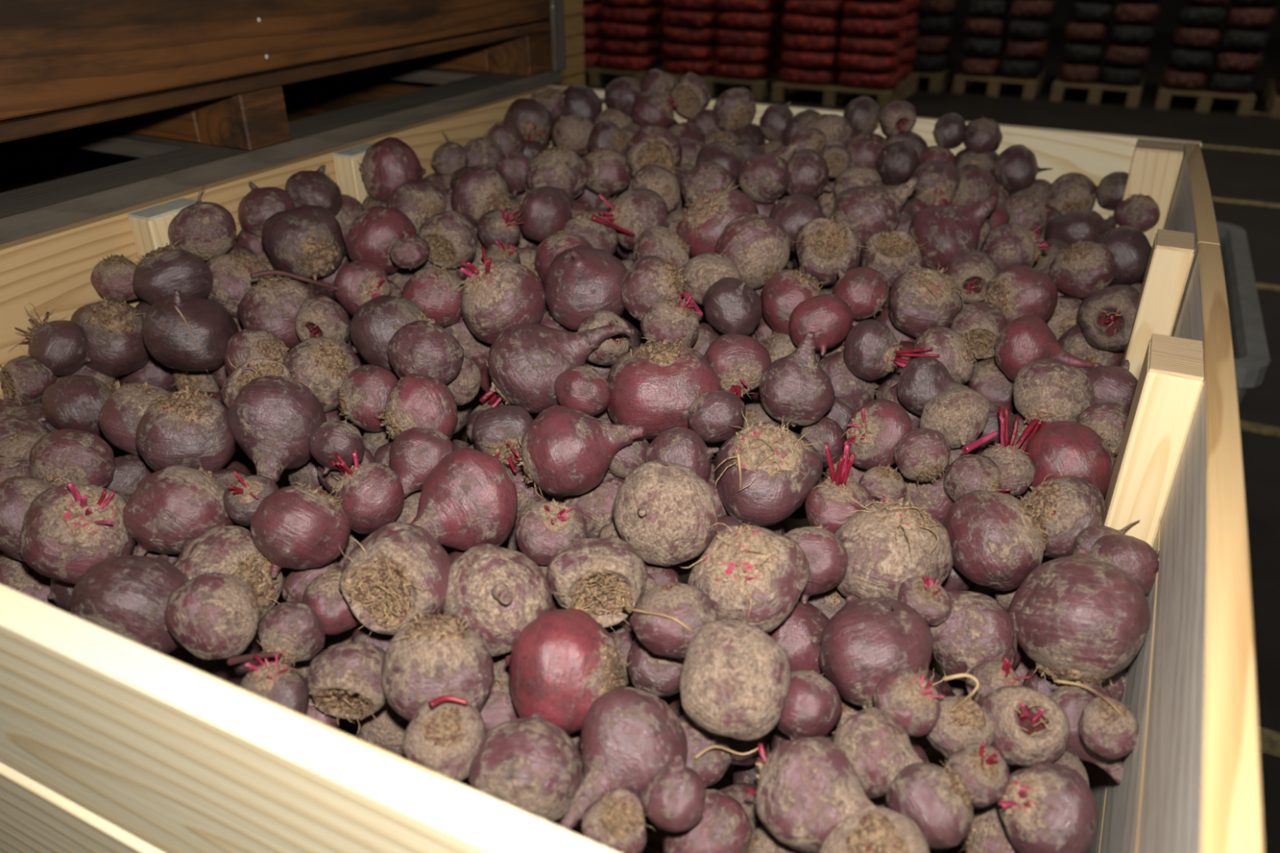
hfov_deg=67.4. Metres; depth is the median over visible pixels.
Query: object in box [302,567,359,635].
beetroot
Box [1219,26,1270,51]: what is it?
sack
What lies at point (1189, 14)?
sack
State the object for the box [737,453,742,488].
stalk
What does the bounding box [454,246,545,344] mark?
beetroot
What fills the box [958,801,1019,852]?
beetroot
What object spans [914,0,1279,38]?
wall
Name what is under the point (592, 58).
sack
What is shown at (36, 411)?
beetroot
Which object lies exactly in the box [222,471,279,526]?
beetroot
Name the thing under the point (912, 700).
beetroot
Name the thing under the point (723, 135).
beetroot
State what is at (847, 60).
sack
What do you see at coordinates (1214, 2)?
sack
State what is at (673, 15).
sack
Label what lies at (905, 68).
sack
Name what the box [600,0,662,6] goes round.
sack
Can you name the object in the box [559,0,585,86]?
box
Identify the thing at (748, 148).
beetroot
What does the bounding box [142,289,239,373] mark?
beetroot
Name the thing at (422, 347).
beetroot
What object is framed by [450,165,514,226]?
beetroot
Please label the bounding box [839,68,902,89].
sack
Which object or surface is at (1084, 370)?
beetroot
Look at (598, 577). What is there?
beetroot
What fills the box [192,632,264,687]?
beetroot
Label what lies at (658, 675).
beetroot
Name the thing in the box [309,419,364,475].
beetroot
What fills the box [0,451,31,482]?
beetroot
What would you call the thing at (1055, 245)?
beetroot
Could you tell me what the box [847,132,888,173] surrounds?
beetroot
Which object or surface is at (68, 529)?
beetroot
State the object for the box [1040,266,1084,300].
beetroot
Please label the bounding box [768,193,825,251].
beetroot
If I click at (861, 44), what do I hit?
sack
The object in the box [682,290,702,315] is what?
stalk
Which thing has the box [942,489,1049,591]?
beetroot
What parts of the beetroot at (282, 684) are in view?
stem, stem, stem, crown, stem, stem, stem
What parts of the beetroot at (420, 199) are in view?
crown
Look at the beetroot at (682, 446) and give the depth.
0.90 m
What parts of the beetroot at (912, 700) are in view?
crown, stem, stem, stem, stem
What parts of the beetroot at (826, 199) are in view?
crown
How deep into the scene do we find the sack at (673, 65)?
8.99 m
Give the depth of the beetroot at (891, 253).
1.29 m
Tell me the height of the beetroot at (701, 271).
0.073 m
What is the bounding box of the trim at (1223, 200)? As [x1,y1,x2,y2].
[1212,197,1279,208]
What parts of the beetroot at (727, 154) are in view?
crown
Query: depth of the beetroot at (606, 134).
1.70 m
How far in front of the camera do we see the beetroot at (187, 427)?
0.93 m
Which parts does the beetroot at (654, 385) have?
crown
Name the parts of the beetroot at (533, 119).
crown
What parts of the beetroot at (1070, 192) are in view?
crown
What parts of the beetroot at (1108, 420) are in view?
crown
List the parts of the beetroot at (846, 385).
crown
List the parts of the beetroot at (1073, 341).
crown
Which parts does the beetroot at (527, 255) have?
crown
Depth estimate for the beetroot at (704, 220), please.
1.32 m
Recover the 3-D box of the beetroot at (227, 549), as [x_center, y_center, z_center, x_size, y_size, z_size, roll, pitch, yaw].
[-0.353,0.135,0.823,0.086,0.092,0.087,-8,30,-14]
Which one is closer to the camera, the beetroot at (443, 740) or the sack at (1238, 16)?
the beetroot at (443, 740)
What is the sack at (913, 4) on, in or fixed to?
on the sack at (911, 18)
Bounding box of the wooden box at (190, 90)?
[0,0,566,244]
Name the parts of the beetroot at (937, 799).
crown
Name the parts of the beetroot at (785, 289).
crown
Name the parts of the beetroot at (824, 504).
stem, stem, crown, stem, stem, stem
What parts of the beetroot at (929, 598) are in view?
stem, stem, crown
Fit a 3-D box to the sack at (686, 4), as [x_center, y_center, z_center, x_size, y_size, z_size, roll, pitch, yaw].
[0.494,-3.960,8.905,0.531,0.154,0.490,13,31,22]
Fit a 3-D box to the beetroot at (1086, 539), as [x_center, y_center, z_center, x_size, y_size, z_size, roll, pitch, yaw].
[0.419,0.113,0.864,0.052,0.059,0.053,-22,36,-35]
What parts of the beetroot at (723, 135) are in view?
crown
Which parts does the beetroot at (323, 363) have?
crown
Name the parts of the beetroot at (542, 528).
stem, crown, stem, stem, stem, stem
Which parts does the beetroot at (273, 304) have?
crown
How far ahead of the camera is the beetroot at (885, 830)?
0.60 m
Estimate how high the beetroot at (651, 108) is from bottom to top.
0.085 m
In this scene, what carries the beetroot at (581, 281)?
on the heap
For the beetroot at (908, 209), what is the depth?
1.49 m
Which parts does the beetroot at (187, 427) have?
crown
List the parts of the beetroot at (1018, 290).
crown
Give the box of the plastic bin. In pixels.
[1216,222,1270,406]
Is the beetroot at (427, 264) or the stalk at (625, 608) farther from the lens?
the beetroot at (427, 264)
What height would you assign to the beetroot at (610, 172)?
0.084 m
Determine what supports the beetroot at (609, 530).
on the heap
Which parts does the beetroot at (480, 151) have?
crown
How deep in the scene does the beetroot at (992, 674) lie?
0.74 m
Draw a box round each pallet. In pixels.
[579,62,664,86]
[671,71,786,100]
[771,73,919,111]
[911,59,961,92]
[951,66,1049,99]
[1049,72,1145,107]
[1155,73,1255,115]
[1261,80,1279,118]
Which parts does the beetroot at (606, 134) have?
crown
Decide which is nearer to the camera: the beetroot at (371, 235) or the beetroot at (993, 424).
the beetroot at (993, 424)
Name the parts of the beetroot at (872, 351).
crown, stem, stem, stem, stem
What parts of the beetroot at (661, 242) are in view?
crown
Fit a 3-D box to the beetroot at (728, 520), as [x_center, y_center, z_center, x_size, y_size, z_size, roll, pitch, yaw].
[0.079,0.109,0.879,0.052,0.052,0.046,19,34,31]
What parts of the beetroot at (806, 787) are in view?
stem, crown, stem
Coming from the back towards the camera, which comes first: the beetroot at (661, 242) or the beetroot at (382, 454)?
the beetroot at (661, 242)
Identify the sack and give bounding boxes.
[576,1,608,19]
[576,17,607,35]
[578,48,607,67]
[582,0,600,3]
[583,35,610,51]
[599,21,661,39]
[599,52,661,71]
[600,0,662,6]
[600,4,663,22]
[600,36,662,54]
[661,0,718,9]
[661,7,723,27]
[662,24,723,42]
[662,40,722,60]
[663,57,723,75]
[713,59,774,79]
[715,0,779,12]
[715,26,778,46]
[715,44,777,62]
[718,10,781,29]
[779,65,841,84]
[781,13,845,33]
[782,31,846,51]
[782,48,844,67]
[785,0,848,15]
[836,51,901,72]
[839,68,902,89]
[840,34,904,54]
[841,16,906,35]
[844,0,909,18]
[893,44,915,63]
[896,61,911,78]
[897,11,918,30]
[897,28,919,44]
[907,0,919,11]
[910,52,950,71]
[911,32,953,53]
[914,12,955,34]
[916,0,959,14]
[960,54,1004,75]
[962,35,1006,57]
[964,16,1008,36]
[967,0,1011,17]
[999,57,1043,78]
[1005,37,1048,59]
[1008,17,1051,39]
[1009,0,1056,18]
[1058,60,1102,83]
[1061,39,1106,63]
[1064,20,1110,41]
[1070,0,1115,22]
[1080,0,1113,1]
[1099,62,1146,86]
[1103,42,1149,65]
[1109,22,1156,44]
[1112,0,1159,23]
[1121,0,1159,1]
[1161,64,1208,90]
[1167,44,1215,70]
[1173,25,1222,47]
[1176,3,1226,26]
[1185,0,1229,5]
[1206,69,1256,93]
[1213,48,1264,71]
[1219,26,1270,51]
[1226,5,1277,28]
[1231,0,1279,6]
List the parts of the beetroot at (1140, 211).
crown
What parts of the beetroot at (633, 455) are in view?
crown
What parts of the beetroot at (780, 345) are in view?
crown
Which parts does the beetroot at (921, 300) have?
crown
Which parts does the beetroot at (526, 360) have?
stem, stem, stem, crown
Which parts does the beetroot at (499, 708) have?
crown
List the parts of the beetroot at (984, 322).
crown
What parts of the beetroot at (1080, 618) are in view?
crown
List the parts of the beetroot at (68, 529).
stem, stem, crown, stem, stem, stem, stem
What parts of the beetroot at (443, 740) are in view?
crown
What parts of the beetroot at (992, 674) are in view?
stem, stem, stem, crown, stem, stem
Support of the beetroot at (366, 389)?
on the heap
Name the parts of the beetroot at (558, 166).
crown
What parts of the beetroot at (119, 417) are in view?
crown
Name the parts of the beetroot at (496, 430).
crown, stem, stem, stem, stem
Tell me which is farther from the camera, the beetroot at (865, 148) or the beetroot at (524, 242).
the beetroot at (865, 148)
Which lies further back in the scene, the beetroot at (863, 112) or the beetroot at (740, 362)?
the beetroot at (863, 112)
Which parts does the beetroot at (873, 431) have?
stem, stem, crown, stem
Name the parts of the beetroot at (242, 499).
stem, stem, stem, crown, stem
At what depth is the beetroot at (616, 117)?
1.90 m
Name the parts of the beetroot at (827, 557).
crown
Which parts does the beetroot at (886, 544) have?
crown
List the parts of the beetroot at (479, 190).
crown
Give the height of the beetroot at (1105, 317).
0.090 m
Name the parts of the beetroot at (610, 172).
crown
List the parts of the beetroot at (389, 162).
crown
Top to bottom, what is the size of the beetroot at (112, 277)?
0.063 m
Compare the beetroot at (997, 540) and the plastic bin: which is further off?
the plastic bin
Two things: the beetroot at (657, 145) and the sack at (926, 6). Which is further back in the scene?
the sack at (926, 6)
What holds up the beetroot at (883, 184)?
on the heap
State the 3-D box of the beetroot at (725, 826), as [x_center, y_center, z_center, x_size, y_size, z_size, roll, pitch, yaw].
[0.047,0.285,0.667,0.063,0.062,0.061,-8,30,-15]
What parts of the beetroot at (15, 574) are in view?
crown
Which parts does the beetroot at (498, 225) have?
stem, crown, stem, stem, stem, stem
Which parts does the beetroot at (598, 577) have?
crown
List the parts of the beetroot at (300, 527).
crown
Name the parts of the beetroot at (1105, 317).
stem, crown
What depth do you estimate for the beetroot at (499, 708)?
0.73 m
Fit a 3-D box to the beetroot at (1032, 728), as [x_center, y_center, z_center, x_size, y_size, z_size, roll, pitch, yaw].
[0.285,0.220,0.710,0.060,0.064,0.059,-15,32,-25]
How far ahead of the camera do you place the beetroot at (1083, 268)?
1.32 m
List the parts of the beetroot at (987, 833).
crown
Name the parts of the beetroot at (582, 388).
crown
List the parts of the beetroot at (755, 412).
crown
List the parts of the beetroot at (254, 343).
crown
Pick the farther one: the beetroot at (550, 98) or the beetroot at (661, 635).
the beetroot at (550, 98)
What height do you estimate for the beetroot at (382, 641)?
0.066 m
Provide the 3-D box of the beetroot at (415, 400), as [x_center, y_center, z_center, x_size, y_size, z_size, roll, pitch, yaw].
[-0.229,-0.013,0.982,0.083,0.086,0.073,-8,30,-14]
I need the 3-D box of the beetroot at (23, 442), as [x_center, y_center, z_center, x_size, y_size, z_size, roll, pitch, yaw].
[-0.621,0.032,0.972,0.058,0.061,0.060,20,35,32]
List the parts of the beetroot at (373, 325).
crown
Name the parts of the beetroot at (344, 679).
crown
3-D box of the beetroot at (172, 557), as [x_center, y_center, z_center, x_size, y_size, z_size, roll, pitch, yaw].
[-0.444,0.123,0.884,0.054,0.053,0.050,-1,29,-1]
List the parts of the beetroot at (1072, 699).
crown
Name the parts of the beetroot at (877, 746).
crown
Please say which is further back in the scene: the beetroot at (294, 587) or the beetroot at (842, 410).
the beetroot at (842, 410)
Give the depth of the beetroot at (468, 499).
0.82 m
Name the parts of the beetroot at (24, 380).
crown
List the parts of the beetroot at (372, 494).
stem, stem, stem, stem, crown, stem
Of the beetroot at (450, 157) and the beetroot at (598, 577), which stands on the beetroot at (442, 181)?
the beetroot at (450, 157)
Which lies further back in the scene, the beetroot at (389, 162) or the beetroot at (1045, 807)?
the beetroot at (389, 162)
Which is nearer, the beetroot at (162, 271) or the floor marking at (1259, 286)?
the beetroot at (162, 271)
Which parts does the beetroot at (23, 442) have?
crown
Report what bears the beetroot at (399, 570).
on the heap
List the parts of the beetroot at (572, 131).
crown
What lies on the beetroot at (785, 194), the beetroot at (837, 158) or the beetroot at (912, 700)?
the beetroot at (837, 158)
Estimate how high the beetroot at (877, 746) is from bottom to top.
0.059 m
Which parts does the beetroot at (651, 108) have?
crown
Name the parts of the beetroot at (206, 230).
crown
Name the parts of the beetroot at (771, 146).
crown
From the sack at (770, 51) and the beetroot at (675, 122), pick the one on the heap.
the beetroot at (675, 122)
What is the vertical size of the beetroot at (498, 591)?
0.084 m
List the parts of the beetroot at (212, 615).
crown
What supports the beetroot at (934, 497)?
on the heap
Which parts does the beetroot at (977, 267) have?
stem, crown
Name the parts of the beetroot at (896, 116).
crown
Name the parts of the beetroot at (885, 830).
crown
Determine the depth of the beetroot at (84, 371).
1.16 m
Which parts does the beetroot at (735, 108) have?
crown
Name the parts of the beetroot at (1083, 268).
crown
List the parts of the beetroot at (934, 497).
crown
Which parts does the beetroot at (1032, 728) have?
stem, stem, crown, stem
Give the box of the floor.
[584,22,1279,852]
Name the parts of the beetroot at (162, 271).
crown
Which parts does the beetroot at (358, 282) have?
crown, stem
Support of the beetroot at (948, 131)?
on the beetroot at (935, 153)
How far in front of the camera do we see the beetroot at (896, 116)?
1.70 m
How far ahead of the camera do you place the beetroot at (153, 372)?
1.21 m
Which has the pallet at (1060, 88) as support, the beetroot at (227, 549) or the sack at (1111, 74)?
the sack at (1111, 74)
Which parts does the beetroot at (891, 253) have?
crown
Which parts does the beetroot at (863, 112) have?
crown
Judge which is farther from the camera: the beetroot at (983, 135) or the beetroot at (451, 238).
the beetroot at (983, 135)
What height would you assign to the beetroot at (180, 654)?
0.051 m
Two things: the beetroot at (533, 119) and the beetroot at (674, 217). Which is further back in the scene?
the beetroot at (533, 119)
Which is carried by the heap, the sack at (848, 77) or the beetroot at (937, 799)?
the beetroot at (937, 799)
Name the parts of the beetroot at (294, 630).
crown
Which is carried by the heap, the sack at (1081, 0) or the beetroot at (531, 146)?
the beetroot at (531, 146)
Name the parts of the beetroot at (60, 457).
crown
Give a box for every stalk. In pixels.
[174,306,208,374]
[226,651,277,666]
[249,270,339,290]
[428,695,467,708]
[591,214,635,236]
[622,606,693,632]
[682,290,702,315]
[693,744,758,759]
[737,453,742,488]
[942,673,979,711]
[961,431,998,453]
[1053,679,1121,715]
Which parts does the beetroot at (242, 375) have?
crown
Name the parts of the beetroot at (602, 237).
crown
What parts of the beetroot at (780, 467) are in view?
crown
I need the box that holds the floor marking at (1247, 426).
[1240,420,1279,437]
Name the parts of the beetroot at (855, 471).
crown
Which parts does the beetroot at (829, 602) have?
crown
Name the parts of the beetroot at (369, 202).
crown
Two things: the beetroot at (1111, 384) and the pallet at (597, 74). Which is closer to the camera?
the beetroot at (1111, 384)
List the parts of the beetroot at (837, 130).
crown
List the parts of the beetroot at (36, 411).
crown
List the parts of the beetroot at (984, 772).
stem, stem, crown, stem, stem, stem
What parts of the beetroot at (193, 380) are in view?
crown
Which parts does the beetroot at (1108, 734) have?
crown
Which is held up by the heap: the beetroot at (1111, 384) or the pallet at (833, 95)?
the beetroot at (1111, 384)
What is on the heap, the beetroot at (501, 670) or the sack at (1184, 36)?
the beetroot at (501, 670)
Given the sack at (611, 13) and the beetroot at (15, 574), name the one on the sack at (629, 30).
the sack at (611, 13)
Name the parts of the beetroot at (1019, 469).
stem, stem, crown, stem, stem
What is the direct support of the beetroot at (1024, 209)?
on the heap
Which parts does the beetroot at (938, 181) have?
crown, stem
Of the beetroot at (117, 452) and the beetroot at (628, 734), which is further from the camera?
the beetroot at (117, 452)
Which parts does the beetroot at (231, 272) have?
crown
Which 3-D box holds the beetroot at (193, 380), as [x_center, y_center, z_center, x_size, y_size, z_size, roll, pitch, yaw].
[-0.561,-0.059,1.222,0.064,0.067,0.065,1,29,2]
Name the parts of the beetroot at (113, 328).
crown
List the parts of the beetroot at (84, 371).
crown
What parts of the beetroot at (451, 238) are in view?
crown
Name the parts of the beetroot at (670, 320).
stem, crown, stem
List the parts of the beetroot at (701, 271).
crown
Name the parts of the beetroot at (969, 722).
crown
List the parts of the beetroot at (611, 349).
crown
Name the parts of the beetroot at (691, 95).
crown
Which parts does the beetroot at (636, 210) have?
stem, stem, stem, crown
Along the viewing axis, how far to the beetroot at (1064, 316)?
1.32 m
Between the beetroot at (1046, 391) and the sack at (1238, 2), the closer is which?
the beetroot at (1046, 391)
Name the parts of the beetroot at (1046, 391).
stem, stem, stem, crown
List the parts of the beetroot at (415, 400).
crown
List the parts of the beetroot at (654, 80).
crown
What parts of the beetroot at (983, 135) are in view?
crown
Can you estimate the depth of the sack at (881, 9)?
8.08 m
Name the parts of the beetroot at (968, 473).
crown, stem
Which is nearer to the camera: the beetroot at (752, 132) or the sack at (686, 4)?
the beetroot at (752, 132)
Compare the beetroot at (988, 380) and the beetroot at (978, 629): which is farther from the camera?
the beetroot at (988, 380)
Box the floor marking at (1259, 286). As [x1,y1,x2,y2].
[1255,282,1279,291]
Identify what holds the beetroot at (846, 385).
on the heap
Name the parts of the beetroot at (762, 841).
crown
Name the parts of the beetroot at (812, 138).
crown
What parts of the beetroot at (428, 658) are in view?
crown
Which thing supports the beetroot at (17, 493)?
on the beetroot at (15, 574)
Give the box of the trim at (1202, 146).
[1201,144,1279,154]
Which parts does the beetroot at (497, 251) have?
stem, crown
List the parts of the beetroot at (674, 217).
crown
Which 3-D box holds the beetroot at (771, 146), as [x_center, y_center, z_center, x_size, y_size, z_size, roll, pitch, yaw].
[0.262,-0.499,1.838,0.103,0.100,0.104,-23,36,-36]
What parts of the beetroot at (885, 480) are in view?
crown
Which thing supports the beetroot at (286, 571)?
on the heap
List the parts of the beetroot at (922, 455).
crown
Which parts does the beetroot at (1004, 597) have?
crown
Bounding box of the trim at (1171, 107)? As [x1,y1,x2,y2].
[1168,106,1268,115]
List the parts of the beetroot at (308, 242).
crown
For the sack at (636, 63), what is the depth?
9.26 m
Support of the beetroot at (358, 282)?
on the heap
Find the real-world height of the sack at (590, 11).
0.153 m
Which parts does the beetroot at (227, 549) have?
crown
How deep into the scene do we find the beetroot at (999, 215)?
1.47 m
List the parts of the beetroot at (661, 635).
crown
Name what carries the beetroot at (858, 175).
on the heap
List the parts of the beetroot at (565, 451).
crown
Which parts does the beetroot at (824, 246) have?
crown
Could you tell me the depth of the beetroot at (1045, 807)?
0.63 m
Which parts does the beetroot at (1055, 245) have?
crown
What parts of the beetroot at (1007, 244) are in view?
crown, stem, stem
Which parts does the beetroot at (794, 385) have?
crown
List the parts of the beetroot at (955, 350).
crown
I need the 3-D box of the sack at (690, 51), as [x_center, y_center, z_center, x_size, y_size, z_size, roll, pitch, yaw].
[0.510,-3.598,9.131,0.538,0.149,0.510,11,31,20]
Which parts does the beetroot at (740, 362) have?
stem, crown, stem, stem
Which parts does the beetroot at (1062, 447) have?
crown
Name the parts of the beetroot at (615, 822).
crown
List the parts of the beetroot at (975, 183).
crown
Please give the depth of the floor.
6.73 m
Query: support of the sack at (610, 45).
on the sack at (636, 63)
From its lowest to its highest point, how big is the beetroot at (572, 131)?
0.077 m
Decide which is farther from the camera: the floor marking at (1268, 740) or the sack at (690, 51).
the sack at (690, 51)
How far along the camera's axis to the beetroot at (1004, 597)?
0.89 m
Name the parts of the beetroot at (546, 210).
crown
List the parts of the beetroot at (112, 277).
crown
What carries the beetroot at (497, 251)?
on the heap
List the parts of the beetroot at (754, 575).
crown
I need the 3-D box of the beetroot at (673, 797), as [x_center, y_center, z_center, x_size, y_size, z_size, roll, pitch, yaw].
[0.022,0.238,0.634,0.044,0.061,0.046,8,30,15]
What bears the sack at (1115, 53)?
on the sack at (1111, 74)
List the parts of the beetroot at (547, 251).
crown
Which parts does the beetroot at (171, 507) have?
crown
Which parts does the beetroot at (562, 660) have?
crown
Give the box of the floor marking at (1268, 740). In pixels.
[1258,726,1279,757]
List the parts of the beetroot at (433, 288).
crown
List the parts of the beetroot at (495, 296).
stem, stem, stem, crown, stem, stem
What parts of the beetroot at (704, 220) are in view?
crown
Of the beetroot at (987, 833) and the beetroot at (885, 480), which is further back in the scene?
the beetroot at (885, 480)
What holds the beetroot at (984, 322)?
on the beetroot at (988, 380)
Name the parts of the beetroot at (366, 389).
crown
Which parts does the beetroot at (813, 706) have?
crown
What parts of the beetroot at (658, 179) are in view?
crown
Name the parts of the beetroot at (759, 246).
crown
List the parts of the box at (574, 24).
post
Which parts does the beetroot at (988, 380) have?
crown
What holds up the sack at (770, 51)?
on the sack at (725, 69)
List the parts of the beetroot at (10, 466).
crown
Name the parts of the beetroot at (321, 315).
crown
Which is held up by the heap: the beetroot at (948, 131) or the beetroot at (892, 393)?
the beetroot at (892, 393)
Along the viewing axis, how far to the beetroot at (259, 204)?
1.33 m
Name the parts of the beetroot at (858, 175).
crown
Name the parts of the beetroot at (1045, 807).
stem, stem, crown, stem, stem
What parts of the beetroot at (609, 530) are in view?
crown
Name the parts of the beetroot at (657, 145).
crown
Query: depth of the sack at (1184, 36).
8.11 m
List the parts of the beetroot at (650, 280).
crown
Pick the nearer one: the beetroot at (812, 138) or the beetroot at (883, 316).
the beetroot at (883, 316)
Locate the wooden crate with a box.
[0,84,1263,852]
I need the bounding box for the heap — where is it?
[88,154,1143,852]
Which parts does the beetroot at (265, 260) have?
crown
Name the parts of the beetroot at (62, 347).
stem, stem, crown, stem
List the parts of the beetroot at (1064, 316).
crown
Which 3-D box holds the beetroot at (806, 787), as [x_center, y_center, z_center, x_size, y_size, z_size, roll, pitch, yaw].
[0.121,0.250,0.651,0.095,0.078,0.074,0,29,0]
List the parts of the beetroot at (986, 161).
crown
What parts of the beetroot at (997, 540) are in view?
crown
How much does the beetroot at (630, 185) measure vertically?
0.092 m
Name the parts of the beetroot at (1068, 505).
crown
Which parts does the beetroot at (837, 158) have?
crown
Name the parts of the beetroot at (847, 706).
crown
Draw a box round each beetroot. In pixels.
[0,355,57,405]
[0,398,26,414]
[0,413,51,439]
[0,428,43,461]
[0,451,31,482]
[0,475,54,561]
[0,552,71,614]
[8,303,91,375]
[10,404,58,431]
[19,482,135,584]
[29,428,115,488]
[36,374,114,439]
[47,577,75,613]
[56,364,117,391]
[70,297,151,377]
[70,554,189,655]
[90,253,139,302]
[98,382,169,456]
[102,437,132,457]
[105,454,155,497]
[119,355,177,392]
[122,462,234,555]
[129,542,179,564]
[132,239,213,305]
[135,300,151,318]
[136,385,235,471]
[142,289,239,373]
[162,572,262,660]
[164,645,195,668]
[167,186,236,261]
[171,368,221,393]
[173,525,284,624]
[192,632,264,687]
[205,249,272,318]
[212,362,228,387]
[220,355,295,410]
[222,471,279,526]
[224,243,257,258]
[224,327,288,375]
[227,370,326,482]
[231,316,244,331]
[235,229,265,255]
[237,181,294,238]
[237,275,317,351]
[237,653,309,715]
[250,482,351,577]
[256,251,284,276]
[257,601,325,666]
[261,204,346,281]
[280,567,291,581]
[282,336,361,412]
[282,560,341,602]
[284,164,342,216]
[294,294,350,342]
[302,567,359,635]
[304,677,340,730]
[307,640,386,735]
[308,256,351,299]
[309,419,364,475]
[317,447,374,495]
[318,522,453,637]
[329,448,404,534]
[333,260,391,315]
[334,194,364,244]
[335,533,358,567]
[337,364,398,431]
[346,206,416,274]
[350,294,431,372]
[351,622,393,652]
[357,137,426,203]
[361,195,386,209]
[373,373,457,439]
[373,441,392,466]
[381,608,494,721]
[386,178,447,235]
[386,267,417,291]
[387,319,463,385]
[389,427,454,497]
[390,231,430,270]
[402,262,464,327]
[402,701,485,782]
[410,447,517,551]
[417,210,478,272]
[417,258,466,280]
[422,172,452,190]
[431,129,467,176]
[440,188,453,211]
[442,315,492,372]
[442,543,552,656]
[446,355,480,405]
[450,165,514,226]
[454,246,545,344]
[462,225,486,281]
[463,133,504,168]
[467,444,475,448]
[468,712,582,823]
[471,404,533,473]
[476,205,524,248]
[479,322,633,413]
[480,240,521,264]
[480,678,519,735]
[484,121,525,153]
[491,652,511,684]
[495,152,531,197]
[503,97,555,143]
[505,608,632,734]
[506,465,553,518]
[513,211,541,250]
[515,498,586,564]
[516,185,572,242]
[516,247,543,284]
[516,404,645,498]
[523,138,547,158]
[525,145,587,200]
[530,87,565,122]
[534,229,593,282]
[537,564,562,610]
[538,311,577,332]
[542,244,627,330]
[546,537,647,635]
[551,115,594,155]
[553,364,610,416]
[556,751,582,826]
[558,686,688,831]
[562,84,605,124]
[562,209,617,255]
[562,468,625,537]
[568,730,581,751]
[573,187,614,209]
[577,310,632,365]
[581,782,654,852]
[582,146,632,199]
[587,120,628,155]
[593,107,634,128]
[593,187,670,249]
[597,520,645,563]
[604,76,640,117]
[606,337,721,439]
[608,435,648,478]
[611,177,633,204]
[612,459,717,566]
[615,573,657,629]
[620,255,686,321]
[621,123,641,155]
[624,125,685,178]
[626,635,684,697]
[631,90,677,128]
[631,582,718,661]
[632,164,680,212]
[632,226,689,271]
[640,68,676,97]
[640,293,702,346]
[640,755,706,832]
[643,426,719,481]
[662,789,752,852]
[666,122,705,146]
[667,209,684,232]
[669,72,711,119]
[671,119,678,127]
[674,161,695,209]
[675,180,759,257]
[677,713,732,787]
[678,137,704,165]
[678,522,810,633]
[679,620,791,741]
[680,161,737,208]
[680,252,742,305]
[686,109,720,135]
[688,390,746,442]
[690,323,719,355]
[695,140,746,189]
[699,515,742,556]
[702,277,761,335]
[703,333,771,399]
[704,130,742,146]
[704,441,717,458]
[706,478,728,517]
[712,87,756,131]
[714,408,826,526]
[715,213,790,289]
[730,138,765,158]
[732,123,764,146]
[738,143,798,203]
[739,403,785,430]
[745,736,879,852]
[746,823,804,852]
[752,200,774,217]
[753,266,787,296]
[754,311,773,344]
[759,102,793,141]
[759,140,786,153]
[759,330,835,426]
[760,266,825,335]
[762,333,823,363]
[767,600,829,675]
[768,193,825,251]
[775,670,842,740]
[781,180,830,198]
[782,109,820,146]
[783,524,848,604]
[786,148,832,199]
[788,127,830,153]
[789,293,853,356]
[791,213,868,285]
[797,586,846,619]
[800,416,845,467]
[802,114,854,150]
[804,442,873,534]
[814,181,835,219]
[818,351,879,409]
[818,595,946,714]
[819,144,851,179]
[819,805,929,852]
[822,453,868,483]
[823,324,855,357]
[823,395,856,439]
[826,679,863,742]
[831,266,888,319]
[832,177,917,249]
[832,706,924,798]
[833,162,882,198]
[834,489,953,599]
[840,398,911,469]
[842,319,939,380]
[843,95,879,135]
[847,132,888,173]
[858,463,906,502]
[860,228,925,288]
[873,669,944,737]
[875,141,919,185]
[875,306,916,342]
[879,100,916,136]
[881,182,901,187]
[884,383,920,428]
[885,130,928,161]
[885,757,974,848]
[888,262,972,337]
[893,426,951,484]
[895,215,912,233]
[897,356,976,415]
[897,574,951,626]
[900,199,917,217]
[900,464,954,525]
[906,160,959,206]
[907,195,998,271]
[911,326,978,384]
[919,145,955,164]
[919,387,990,448]
[924,689,995,758]
[928,591,1017,681]
[933,112,966,148]
[941,565,973,591]
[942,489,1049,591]
[943,249,999,302]
[943,453,1011,502]
[946,742,1009,807]
[948,439,983,464]
[949,300,984,328]
[950,164,999,205]
[950,302,1008,361]
[954,148,998,179]
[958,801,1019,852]
[963,116,1002,153]
[964,357,1018,414]
[964,657,1032,706]
[970,197,1010,228]
[977,217,992,251]
[977,263,1057,324]
[977,401,1017,450]
[980,405,1035,496]
[981,223,1049,271]
[981,685,1070,766]
[994,144,1053,193]
[994,315,1102,381]
[994,586,1018,612]
[995,182,1009,204]
[997,762,1097,852]
[1002,192,1050,235]
[1008,178,1051,204]
[1008,547,1150,686]
[1013,358,1095,453]
[1013,413,1039,453]
[1013,486,1031,500]
[1013,652,1035,685]
[1020,472,1106,558]
[1022,666,1066,695]
[1025,420,1116,497]
[1031,238,1071,271]
[1037,204,1062,242]
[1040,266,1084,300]
[1044,209,1112,244]
[1044,295,1082,339]
[1046,172,1097,214]
[1048,240,1116,298]
[1048,683,1124,785]
[1057,323,1124,366]
[1072,520,1140,554]
[1076,402,1128,456]
[1077,284,1139,351]
[1077,367,1093,373]
[1078,696,1139,759]
[1085,360,1137,413]
[1088,533,1159,595]
[1093,226,1151,286]
[1096,171,1128,208]
[1101,668,1127,702]
[1105,214,1116,228]
[1113,191,1159,232]
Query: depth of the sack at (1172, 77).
8.28 m
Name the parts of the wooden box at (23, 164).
panel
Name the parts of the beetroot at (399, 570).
crown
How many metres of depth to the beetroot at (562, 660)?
0.69 m
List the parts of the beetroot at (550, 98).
crown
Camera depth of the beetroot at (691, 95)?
1.84 m
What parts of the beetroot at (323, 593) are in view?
crown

